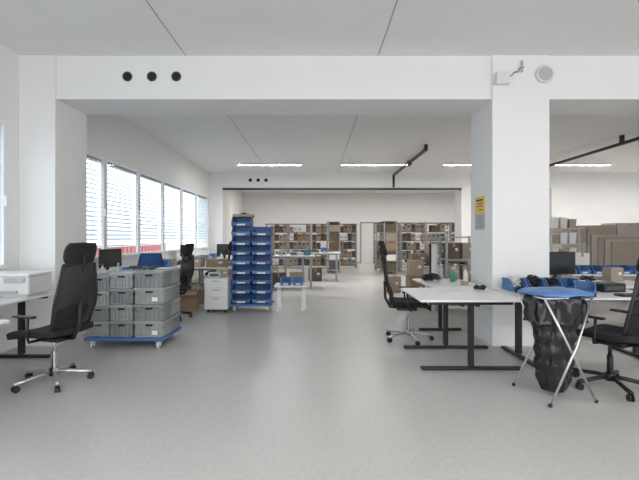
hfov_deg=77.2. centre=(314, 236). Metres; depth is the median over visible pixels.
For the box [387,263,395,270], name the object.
cardboard box
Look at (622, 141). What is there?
track
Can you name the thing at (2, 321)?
desk
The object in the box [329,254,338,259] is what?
cardboard box
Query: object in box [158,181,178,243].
blind
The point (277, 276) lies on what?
cardboard box
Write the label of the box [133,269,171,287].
plastic crate
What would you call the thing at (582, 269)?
storage bin
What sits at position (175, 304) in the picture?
plastic crate
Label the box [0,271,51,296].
printer
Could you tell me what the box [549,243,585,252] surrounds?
cardboard box
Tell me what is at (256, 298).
storage bin
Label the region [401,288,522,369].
desk
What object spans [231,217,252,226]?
storage bin
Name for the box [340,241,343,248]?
cardboard box
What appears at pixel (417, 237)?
cardboard box
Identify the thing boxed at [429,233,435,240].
cardboard box
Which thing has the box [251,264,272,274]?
storage bin
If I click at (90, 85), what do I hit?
beam
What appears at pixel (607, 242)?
cardboard sheet
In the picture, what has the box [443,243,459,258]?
cardboard box
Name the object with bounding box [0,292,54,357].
desk
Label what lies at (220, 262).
cardboard box
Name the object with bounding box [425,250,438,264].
cardboard box
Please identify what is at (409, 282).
cardboard box
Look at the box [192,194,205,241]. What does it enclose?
blind
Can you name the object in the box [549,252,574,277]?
monitor
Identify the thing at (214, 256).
storage bin
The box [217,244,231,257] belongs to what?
monitor
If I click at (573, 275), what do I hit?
desk
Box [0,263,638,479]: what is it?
floor
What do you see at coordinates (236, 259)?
storage bin
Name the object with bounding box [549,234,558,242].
cardboard box
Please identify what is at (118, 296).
plastic crate
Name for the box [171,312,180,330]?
plastic crate
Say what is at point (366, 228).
door
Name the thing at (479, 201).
warning sign
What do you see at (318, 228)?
cardboard box
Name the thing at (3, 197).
window
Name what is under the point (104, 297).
plastic crate
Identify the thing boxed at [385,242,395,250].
cardboard box
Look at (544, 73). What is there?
wall speaker
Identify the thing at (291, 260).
cardboard box
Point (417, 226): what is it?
cardboard box
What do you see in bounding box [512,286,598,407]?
stand
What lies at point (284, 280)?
storage bin
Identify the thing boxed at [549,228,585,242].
cardboard box
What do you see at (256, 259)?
storage bin
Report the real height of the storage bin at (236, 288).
0.178 m
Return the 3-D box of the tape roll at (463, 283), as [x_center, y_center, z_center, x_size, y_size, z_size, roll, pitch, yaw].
[1.980,0.615,5.300,0.100,0.050,0.100,0,0,0]
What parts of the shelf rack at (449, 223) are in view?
post, post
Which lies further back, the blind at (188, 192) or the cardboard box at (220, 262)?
the blind at (188, 192)
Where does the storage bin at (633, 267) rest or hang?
on the desk at (573, 275)
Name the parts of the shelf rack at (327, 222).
post, post, post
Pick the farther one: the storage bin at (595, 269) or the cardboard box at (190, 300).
the cardboard box at (190, 300)
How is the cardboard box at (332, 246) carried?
on the shelf rack at (327, 222)
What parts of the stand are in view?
leg, leg, lid, frame, leg, leg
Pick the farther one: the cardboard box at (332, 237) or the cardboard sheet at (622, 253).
the cardboard box at (332, 237)
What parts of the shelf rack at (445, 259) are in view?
post, post, shelf, shelf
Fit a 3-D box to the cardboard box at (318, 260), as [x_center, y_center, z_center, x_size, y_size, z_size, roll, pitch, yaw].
[0.157,1.089,17.959,0.178,0.320,0.402,0,0,0]
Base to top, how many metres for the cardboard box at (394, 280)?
0.402 m
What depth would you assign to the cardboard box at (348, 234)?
17.76 m
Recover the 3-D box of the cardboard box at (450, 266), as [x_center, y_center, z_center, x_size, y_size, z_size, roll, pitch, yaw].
[2.590,0.678,7.599,0.220,0.302,0.302,0,0,0]
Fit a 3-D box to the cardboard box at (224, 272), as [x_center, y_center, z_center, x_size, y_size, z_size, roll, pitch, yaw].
[-1.760,0.689,7.719,0.240,0.142,0.202,0,0,4]
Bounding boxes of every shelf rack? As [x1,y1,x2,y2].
[265,223,287,267]
[288,223,310,267]
[311,223,333,265]
[326,221,339,272]
[334,223,356,267]
[374,222,400,270]
[380,221,396,273]
[401,222,425,270]
[423,222,450,270]
[439,236,470,305]
[549,228,579,279]
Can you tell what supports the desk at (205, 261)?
on the floor
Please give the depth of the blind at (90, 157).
6.91 m
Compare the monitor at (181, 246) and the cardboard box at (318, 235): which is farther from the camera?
the cardboard box at (318, 235)
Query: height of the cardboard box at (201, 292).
0.302 m
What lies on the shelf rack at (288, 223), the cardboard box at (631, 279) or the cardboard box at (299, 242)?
the cardboard box at (299, 242)
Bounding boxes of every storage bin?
[163,260,171,266]
[208,254,216,258]
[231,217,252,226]
[231,226,251,235]
[231,236,251,245]
[231,245,251,254]
[231,255,251,264]
[231,264,251,274]
[231,274,251,283]
[231,284,251,293]
[231,293,251,303]
[251,226,272,235]
[251,236,272,245]
[251,245,272,254]
[251,255,271,264]
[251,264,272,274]
[251,273,272,283]
[251,282,272,293]
[251,291,272,303]
[280,277,291,284]
[292,276,303,284]
[501,278,527,291]
[522,278,545,286]
[540,278,564,286]
[557,278,578,287]
[573,281,596,296]
[575,265,590,273]
[586,265,601,273]
[614,265,632,273]
[627,265,637,273]
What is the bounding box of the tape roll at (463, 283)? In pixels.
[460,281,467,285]
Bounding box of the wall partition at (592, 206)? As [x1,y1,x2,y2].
[574,188,638,225]
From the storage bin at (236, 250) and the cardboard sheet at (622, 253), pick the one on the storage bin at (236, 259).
the storage bin at (236, 250)
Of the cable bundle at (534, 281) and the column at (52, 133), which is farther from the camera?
the column at (52, 133)
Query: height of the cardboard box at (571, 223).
0.220 m
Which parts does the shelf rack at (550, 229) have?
post, shelf, shelf, post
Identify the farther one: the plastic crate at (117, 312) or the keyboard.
the plastic crate at (117, 312)
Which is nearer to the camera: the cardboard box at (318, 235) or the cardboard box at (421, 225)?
the cardboard box at (421, 225)
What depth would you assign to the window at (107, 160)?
8.01 m
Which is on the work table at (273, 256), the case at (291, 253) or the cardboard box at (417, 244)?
the case at (291, 253)
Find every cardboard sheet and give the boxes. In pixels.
[591,235,635,279]
[598,237,638,279]
[604,239,638,264]
[611,242,638,264]
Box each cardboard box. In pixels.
[163,258,176,265]
[179,284,203,309]
[194,256,204,266]
[199,287,203,303]
[206,258,227,266]
[216,269,230,276]
[272,266,278,271]
[272,272,285,287]
[283,241,286,248]
[289,242,293,248]
[289,258,293,264]
[290,272,304,282]
[298,241,301,248]
[306,241,309,248]
[308,268,321,280]
[312,241,315,248]
[316,226,320,231]
[316,233,320,239]
[316,258,320,264]
[329,225,338,230]
[329,234,338,240]
[329,243,338,249]
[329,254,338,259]
[329,261,338,268]
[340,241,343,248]
[340,249,343,256]
[343,249,347,256]
[347,233,351,239]
[347,241,351,248]
[347,258,351,264]
[377,224,381,231]
[377,259,381,267]
[384,275,400,292]
[385,224,395,230]
[385,232,395,240]
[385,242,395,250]
[386,255,395,260]
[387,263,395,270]
[402,233,406,240]
[402,242,406,249]
[402,251,406,258]
[402,262,406,267]
[404,224,410,231]
[406,275,424,307]
[407,233,410,240]
[407,242,410,249]
[407,260,423,275]
[408,253,426,260]
[411,224,414,231]
[413,242,419,249]
[415,224,419,231]
[415,235,419,240]
[420,224,423,231]
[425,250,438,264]
[429,225,435,231]
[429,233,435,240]
[438,224,444,231]
[442,255,457,263]
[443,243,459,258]
[443,264,459,278]
[458,264,470,280]
[460,243,470,258]
[549,217,558,227]
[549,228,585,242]
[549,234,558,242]
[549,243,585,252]
[549,248,558,251]
[552,274,571,277]
[553,233,567,242]
[558,217,567,227]
[562,248,576,252]
[567,219,576,227]
[567,233,576,242]
[575,253,588,264]
[576,225,615,246]
[586,247,590,264]
[601,223,638,236]
[602,267,623,281]
[621,278,635,302]
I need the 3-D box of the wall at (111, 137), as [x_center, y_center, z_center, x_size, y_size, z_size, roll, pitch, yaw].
[-3.915,-0.460,8.400,0.350,3.680,25.200,0,0,0]
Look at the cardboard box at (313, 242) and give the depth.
17.76 m
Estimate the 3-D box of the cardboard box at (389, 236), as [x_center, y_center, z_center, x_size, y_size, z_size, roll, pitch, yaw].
[2.841,-0.015,14.934,0.402,0.320,0.178,0,0,0]
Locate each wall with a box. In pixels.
[0,44,243,352]
[244,193,454,261]
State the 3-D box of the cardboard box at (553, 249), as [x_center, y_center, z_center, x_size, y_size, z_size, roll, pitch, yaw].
[5.740,0.389,9.700,0.180,0.260,0.310,0,0,0]
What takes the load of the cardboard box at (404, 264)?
on the shelf rack at (424, 223)
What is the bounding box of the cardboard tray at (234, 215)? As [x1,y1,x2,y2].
[233,214,254,217]
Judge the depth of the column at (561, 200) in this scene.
14.20 m
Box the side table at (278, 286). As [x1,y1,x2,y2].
[274,283,307,310]
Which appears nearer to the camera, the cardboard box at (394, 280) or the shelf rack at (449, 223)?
the cardboard box at (394, 280)
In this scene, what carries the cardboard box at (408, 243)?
on the shelf rack at (424, 223)
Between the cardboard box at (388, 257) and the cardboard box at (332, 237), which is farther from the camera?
the cardboard box at (332, 237)
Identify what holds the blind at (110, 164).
attached to the window at (107, 160)
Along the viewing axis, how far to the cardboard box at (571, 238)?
9.56 m
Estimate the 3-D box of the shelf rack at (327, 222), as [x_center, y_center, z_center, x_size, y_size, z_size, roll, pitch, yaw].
[0.720,0.390,15.900,0.500,1.980,1.000,0,0,0]
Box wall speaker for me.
[535,65,553,82]
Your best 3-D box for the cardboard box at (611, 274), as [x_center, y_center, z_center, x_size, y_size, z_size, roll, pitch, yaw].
[4.317,0.539,5.799,0.180,0.202,0.182,0,0,0]
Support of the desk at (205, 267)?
on the floor
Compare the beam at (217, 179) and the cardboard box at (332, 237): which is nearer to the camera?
the beam at (217, 179)
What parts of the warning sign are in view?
panel, panel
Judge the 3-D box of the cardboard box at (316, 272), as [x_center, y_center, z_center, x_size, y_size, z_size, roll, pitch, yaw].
[0.000,1.179,12.599,0.400,0.402,0.352,0,0,-5]
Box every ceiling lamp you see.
[238,161,300,164]
[341,163,403,164]
[443,163,470,164]
[549,163,611,164]
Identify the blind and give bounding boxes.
[87,155,99,246]
[98,160,134,246]
[133,172,159,244]
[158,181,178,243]
[177,188,193,242]
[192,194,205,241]
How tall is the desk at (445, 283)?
0.740 m
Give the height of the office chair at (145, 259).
1.071 m
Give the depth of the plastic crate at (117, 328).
4.95 m
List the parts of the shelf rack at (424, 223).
post, post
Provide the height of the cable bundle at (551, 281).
0.146 m
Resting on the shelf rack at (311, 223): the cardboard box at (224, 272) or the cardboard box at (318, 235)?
the cardboard box at (318, 235)
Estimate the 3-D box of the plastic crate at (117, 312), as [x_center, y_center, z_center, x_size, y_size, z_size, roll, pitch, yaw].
[-2.395,0.941,5.090,0.295,0.199,0.310,0,0,0]
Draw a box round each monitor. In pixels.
[99,248,121,269]
[180,245,183,256]
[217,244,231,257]
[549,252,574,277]
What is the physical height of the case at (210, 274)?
0.100 m
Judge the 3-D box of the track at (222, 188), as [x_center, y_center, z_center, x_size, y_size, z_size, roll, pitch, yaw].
[0.960,-1.700,14.180,8.460,0.060,0.080,0,0,0]
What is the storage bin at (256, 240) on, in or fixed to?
on the storage bin at (256, 250)
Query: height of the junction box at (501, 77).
0.295 m
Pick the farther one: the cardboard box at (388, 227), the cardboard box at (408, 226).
the cardboard box at (408, 226)
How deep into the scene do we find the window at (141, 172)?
9.30 m
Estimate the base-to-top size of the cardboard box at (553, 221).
0.260 m
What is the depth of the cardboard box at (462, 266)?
7.45 m
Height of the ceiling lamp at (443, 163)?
0.136 m
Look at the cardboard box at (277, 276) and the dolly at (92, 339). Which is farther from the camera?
the cardboard box at (277, 276)
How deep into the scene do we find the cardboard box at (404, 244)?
16.36 m
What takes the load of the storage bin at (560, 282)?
on the desk at (600, 296)
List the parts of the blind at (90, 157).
head rail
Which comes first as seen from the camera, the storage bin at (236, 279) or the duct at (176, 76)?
the duct at (176, 76)
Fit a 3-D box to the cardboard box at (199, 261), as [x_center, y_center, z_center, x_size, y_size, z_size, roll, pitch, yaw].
[-2.550,0.529,8.599,0.300,0.222,0.262,0,0,6]
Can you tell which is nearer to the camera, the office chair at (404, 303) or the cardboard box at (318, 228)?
the office chair at (404, 303)
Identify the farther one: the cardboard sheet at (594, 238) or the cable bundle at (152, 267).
the cardboard sheet at (594, 238)
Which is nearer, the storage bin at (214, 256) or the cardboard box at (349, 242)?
the storage bin at (214, 256)
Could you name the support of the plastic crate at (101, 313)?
on the plastic crate at (101, 328)
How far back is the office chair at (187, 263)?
6.65 m
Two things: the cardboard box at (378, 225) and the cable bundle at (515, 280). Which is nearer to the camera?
the cable bundle at (515, 280)
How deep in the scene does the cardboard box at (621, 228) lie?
10.41 m
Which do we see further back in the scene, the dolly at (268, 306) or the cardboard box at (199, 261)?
the cardboard box at (199, 261)
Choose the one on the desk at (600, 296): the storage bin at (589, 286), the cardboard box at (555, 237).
the storage bin at (589, 286)
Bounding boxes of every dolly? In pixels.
[84,326,180,347]
[230,300,273,310]
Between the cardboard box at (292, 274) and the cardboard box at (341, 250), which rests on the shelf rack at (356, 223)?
the cardboard box at (341, 250)
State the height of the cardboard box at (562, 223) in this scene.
0.260 m
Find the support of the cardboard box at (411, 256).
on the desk
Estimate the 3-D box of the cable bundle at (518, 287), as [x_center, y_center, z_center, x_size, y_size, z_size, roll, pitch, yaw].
[2.370,0.595,4.489,0.254,0.083,0.242,0,0,-31]
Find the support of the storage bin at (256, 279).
on the storage bin at (256, 288)
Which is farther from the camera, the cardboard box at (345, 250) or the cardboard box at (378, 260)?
the cardboard box at (345, 250)
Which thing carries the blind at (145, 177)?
attached to the window at (141, 172)
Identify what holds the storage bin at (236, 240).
on the storage bin at (236, 250)
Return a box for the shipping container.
[96,243,165,255]
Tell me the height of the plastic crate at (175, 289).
0.204 m
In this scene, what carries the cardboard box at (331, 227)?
on the shelf rack at (327, 222)
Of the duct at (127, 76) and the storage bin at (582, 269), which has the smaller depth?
the duct at (127, 76)
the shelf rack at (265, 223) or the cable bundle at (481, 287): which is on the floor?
the shelf rack at (265, 223)
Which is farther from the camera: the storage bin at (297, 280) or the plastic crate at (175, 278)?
the storage bin at (297, 280)
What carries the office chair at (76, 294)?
on the floor
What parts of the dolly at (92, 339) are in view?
frame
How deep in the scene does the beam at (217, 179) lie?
14.22 m
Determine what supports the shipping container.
on the ground
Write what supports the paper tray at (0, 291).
on the printer
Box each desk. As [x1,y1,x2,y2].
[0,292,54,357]
[0,319,9,324]
[190,265,231,284]
[192,256,226,283]
[199,261,205,284]
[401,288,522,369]
[412,279,487,330]
[493,288,638,366]
[572,274,636,277]
[579,280,634,289]
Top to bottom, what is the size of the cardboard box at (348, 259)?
0.300 m
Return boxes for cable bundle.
[97,269,115,274]
[127,265,142,269]
[142,265,159,269]
[421,273,441,280]
[473,284,485,289]
[508,274,522,286]
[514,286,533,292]
[527,275,539,286]
[543,277,558,285]
[579,275,595,280]
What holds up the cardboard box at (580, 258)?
on the desk
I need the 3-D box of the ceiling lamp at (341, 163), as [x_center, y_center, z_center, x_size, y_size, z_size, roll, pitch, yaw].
[1.730,-2.232,12.050,1.900,0.136,0.090,0,0,0]
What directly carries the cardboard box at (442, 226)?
on the shelf rack at (449, 223)
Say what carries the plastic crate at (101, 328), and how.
on the dolly at (92, 339)
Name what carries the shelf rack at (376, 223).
on the floor
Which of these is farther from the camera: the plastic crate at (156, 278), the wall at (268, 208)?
the wall at (268, 208)
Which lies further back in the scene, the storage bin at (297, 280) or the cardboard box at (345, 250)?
the cardboard box at (345, 250)
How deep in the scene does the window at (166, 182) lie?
10.86 m
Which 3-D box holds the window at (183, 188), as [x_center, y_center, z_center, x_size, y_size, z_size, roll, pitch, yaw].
[-3.735,-0.515,11.925,0.090,1.790,1.310,0,0,0]
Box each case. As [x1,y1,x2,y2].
[208,272,220,277]
[290,252,298,255]
[593,281,625,291]
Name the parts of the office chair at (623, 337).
leg, leg, armrest, seat, armrest, leg, leg, frame, backrest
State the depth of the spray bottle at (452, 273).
5.72 m
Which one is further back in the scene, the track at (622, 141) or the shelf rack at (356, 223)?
the shelf rack at (356, 223)
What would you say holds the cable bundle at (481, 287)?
on the desk at (472, 297)
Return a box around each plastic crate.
[88,320,110,335]
[90,306,109,320]
[96,291,111,305]
[97,273,110,290]
[109,271,134,288]
[109,288,135,304]
[109,304,134,320]
[109,320,134,336]
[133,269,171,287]
[133,301,171,320]
[134,285,172,303]
[134,316,172,336]
[169,267,180,283]
[171,282,180,299]
[171,297,180,315]
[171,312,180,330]
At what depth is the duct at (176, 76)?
5.07 m
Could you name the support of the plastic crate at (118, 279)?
on the plastic crate at (118, 296)
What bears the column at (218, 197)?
on the floor
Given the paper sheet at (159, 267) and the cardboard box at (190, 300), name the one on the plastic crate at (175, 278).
the paper sheet at (159, 267)
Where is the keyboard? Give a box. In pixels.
[613,293,631,296]
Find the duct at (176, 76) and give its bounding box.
[171,71,180,80]
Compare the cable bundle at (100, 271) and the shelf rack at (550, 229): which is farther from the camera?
the shelf rack at (550, 229)
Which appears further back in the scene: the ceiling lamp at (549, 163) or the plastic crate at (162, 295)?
the ceiling lamp at (549, 163)
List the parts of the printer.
control panel, scanner lid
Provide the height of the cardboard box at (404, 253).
0.300 m
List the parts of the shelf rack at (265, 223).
post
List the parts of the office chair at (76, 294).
armrest, leg, leg, seat, leg, leg, frame, backrest, leg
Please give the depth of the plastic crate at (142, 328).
4.93 m
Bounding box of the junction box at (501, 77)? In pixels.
[495,60,524,84]
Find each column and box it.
[19,55,86,345]
[210,188,226,257]
[455,188,470,242]
[471,55,548,345]
[549,188,573,218]
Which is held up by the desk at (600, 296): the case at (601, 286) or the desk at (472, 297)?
the case at (601, 286)
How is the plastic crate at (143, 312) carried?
on the plastic crate at (142, 328)
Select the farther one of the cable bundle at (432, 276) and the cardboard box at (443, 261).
the cardboard box at (443, 261)
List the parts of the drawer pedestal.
drawer, drawer, drawer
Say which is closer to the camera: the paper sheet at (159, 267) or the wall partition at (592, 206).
the paper sheet at (159, 267)
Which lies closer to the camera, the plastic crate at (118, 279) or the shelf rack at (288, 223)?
the plastic crate at (118, 279)
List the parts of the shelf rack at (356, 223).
post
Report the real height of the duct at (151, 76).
0.124 m
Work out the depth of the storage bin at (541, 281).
4.75 m
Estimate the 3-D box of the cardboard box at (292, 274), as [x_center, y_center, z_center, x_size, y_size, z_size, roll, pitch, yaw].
[-0.500,1.179,11.049,0.400,0.402,0.352,0,0,-5]
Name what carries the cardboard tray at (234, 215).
on the storage bin at (236, 222)
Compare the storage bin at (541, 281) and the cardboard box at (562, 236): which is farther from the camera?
the cardboard box at (562, 236)
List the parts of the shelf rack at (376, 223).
post, post, post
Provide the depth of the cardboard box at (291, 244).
17.76 m
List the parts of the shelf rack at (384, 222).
post, post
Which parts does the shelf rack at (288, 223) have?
post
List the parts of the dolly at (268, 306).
frame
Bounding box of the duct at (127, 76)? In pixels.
[122,71,131,80]
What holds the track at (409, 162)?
hanging from the ceiling
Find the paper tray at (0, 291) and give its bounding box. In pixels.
[0,291,17,292]
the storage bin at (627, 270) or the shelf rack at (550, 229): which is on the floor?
the shelf rack at (550, 229)
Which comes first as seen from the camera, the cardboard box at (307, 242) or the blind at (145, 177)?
the blind at (145, 177)
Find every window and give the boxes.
[0,118,8,268]
[87,151,105,259]
[106,158,139,256]
[140,171,164,253]
[164,180,182,251]
[182,187,197,248]
[197,193,208,248]
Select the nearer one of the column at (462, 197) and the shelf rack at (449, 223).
the column at (462, 197)
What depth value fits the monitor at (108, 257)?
6.73 m
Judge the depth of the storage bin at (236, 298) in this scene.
7.59 m
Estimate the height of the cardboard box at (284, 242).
0.320 m
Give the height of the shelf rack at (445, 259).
1.400 m
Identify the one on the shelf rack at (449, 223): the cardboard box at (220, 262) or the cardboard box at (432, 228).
the cardboard box at (432, 228)
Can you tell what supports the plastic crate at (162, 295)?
on the plastic crate at (143, 312)
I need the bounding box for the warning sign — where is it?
[475,195,484,229]
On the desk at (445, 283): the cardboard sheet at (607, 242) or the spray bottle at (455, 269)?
the spray bottle at (455, 269)
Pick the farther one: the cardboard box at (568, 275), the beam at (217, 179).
the beam at (217, 179)
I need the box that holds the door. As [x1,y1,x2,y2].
[360,222,373,262]
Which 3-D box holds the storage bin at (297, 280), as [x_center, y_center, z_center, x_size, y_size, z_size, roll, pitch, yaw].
[-0.320,0.835,7.615,0.202,0.140,0.275,0,0,0]
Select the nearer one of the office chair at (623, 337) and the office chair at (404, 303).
the office chair at (623, 337)
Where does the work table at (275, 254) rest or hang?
on the floor
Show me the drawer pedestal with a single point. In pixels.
(217, 291)
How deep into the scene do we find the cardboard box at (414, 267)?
7.77 m
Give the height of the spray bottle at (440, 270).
0.242 m
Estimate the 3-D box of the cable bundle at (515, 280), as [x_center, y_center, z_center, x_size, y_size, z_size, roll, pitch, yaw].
[2.402,0.539,4.801,0.164,0.174,0.146,0,0,-36]
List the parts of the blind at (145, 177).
head rail, cord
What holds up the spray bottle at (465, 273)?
on the desk at (445, 283)
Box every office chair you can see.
[6,242,97,392]
[138,253,163,266]
[179,243,193,320]
[205,241,231,275]
[378,241,433,344]
[572,258,638,401]
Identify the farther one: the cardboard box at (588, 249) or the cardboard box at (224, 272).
the cardboard box at (588, 249)
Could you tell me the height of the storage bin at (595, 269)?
0.140 m
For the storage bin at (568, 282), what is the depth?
4.86 m
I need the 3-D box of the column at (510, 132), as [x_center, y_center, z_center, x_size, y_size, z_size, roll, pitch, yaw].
[2.600,-0.460,5.400,0.720,3.679,0.700,0,0,0]
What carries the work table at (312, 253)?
on the floor
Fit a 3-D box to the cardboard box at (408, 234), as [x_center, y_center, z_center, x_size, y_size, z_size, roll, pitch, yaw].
[3.837,-0.009,16.559,0.178,0.310,0.402,0,0,0]
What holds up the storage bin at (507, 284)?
on the desk at (600, 296)
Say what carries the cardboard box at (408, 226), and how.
on the shelf rack at (424, 223)
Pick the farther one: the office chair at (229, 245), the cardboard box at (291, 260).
the cardboard box at (291, 260)
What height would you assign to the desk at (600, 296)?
0.740 m
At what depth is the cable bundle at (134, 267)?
5.34 m
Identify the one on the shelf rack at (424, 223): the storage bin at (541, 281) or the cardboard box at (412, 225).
the cardboard box at (412, 225)
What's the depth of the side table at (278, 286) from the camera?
7.62 m
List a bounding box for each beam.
[57,56,638,114]
[210,172,638,187]
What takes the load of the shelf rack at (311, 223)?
on the floor
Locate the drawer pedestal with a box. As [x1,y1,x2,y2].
[204,276,231,311]
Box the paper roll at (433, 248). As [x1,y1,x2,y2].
[429,244,437,310]
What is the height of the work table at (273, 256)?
0.880 m
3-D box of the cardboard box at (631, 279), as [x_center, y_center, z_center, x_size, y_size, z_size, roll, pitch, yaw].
[6.800,1.129,8.599,0.500,0.502,0.402,0,0,0]
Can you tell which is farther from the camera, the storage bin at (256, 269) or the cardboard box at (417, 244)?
the cardboard box at (417, 244)
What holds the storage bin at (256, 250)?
on the storage bin at (256, 259)
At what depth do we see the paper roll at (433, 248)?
7.44 m
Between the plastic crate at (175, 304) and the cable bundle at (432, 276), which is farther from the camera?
the cable bundle at (432, 276)
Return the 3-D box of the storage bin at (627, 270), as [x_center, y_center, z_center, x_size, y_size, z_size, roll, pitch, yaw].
[5.380,0.570,7.026,0.202,0.140,0.275,0,0,0]
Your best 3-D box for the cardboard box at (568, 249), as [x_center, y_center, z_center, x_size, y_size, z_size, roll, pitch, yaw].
[6.160,0.389,9.700,0.180,0.260,0.310,0,0,0]
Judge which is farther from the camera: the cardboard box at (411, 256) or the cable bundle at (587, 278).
the cardboard box at (411, 256)
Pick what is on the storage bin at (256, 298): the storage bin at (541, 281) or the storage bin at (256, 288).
the storage bin at (256, 288)
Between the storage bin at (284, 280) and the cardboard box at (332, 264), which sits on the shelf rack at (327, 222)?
the cardboard box at (332, 264)
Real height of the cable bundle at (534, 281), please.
0.174 m
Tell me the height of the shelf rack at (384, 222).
1.980 m
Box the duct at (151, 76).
[147,71,156,80]
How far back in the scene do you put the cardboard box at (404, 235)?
16.36 m
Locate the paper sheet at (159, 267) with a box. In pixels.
[156,267,175,268]
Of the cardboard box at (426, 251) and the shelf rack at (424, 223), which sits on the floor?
the shelf rack at (424, 223)
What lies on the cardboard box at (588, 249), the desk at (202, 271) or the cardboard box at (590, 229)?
the cardboard box at (590, 229)
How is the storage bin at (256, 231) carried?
on the storage bin at (256, 240)
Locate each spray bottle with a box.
[438,264,442,279]
[450,267,454,281]
[454,264,457,279]
[463,267,468,280]
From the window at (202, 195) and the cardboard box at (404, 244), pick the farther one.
the cardboard box at (404, 244)
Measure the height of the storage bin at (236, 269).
0.178 m
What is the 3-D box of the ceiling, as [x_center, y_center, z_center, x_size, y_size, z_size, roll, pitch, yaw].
[4.530,-2.398,8.450,17.340,0.204,25.500,0,0,0]
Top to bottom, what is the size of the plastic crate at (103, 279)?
0.189 m
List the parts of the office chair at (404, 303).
backrest, frame, leg, leg, armrest, armrest, seat, leg, leg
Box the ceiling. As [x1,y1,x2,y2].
[0,0,638,192]
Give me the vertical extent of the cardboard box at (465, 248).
0.302 m
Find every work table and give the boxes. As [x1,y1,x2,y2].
[272,255,314,288]
[275,254,289,276]
[299,252,340,281]
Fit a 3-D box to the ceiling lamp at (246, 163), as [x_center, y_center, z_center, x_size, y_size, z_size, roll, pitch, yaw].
[-1.360,-2.232,12.050,1.900,0.136,0.090,0,0,0]
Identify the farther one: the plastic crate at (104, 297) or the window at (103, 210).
the window at (103, 210)
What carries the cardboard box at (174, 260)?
on the desk
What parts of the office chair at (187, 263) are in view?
seat, backrest, frame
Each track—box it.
[222,188,461,189]
[392,144,427,186]
[549,135,638,166]
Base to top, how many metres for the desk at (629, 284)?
0.740 m
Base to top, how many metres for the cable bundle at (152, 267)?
0.056 m
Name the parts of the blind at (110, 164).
head rail, rail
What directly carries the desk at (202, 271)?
on the floor
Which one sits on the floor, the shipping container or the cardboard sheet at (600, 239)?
the cardboard sheet at (600, 239)
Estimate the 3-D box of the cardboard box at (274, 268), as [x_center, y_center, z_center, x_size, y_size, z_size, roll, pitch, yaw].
[-1.400,1.179,13.199,0.400,0.402,0.352,0,0,-5]
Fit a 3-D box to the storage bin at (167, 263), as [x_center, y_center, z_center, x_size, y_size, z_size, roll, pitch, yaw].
[-3.210,0.570,8.546,0.202,0.140,0.275,0,0,-1]
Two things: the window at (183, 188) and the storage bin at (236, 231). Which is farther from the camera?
the window at (183, 188)

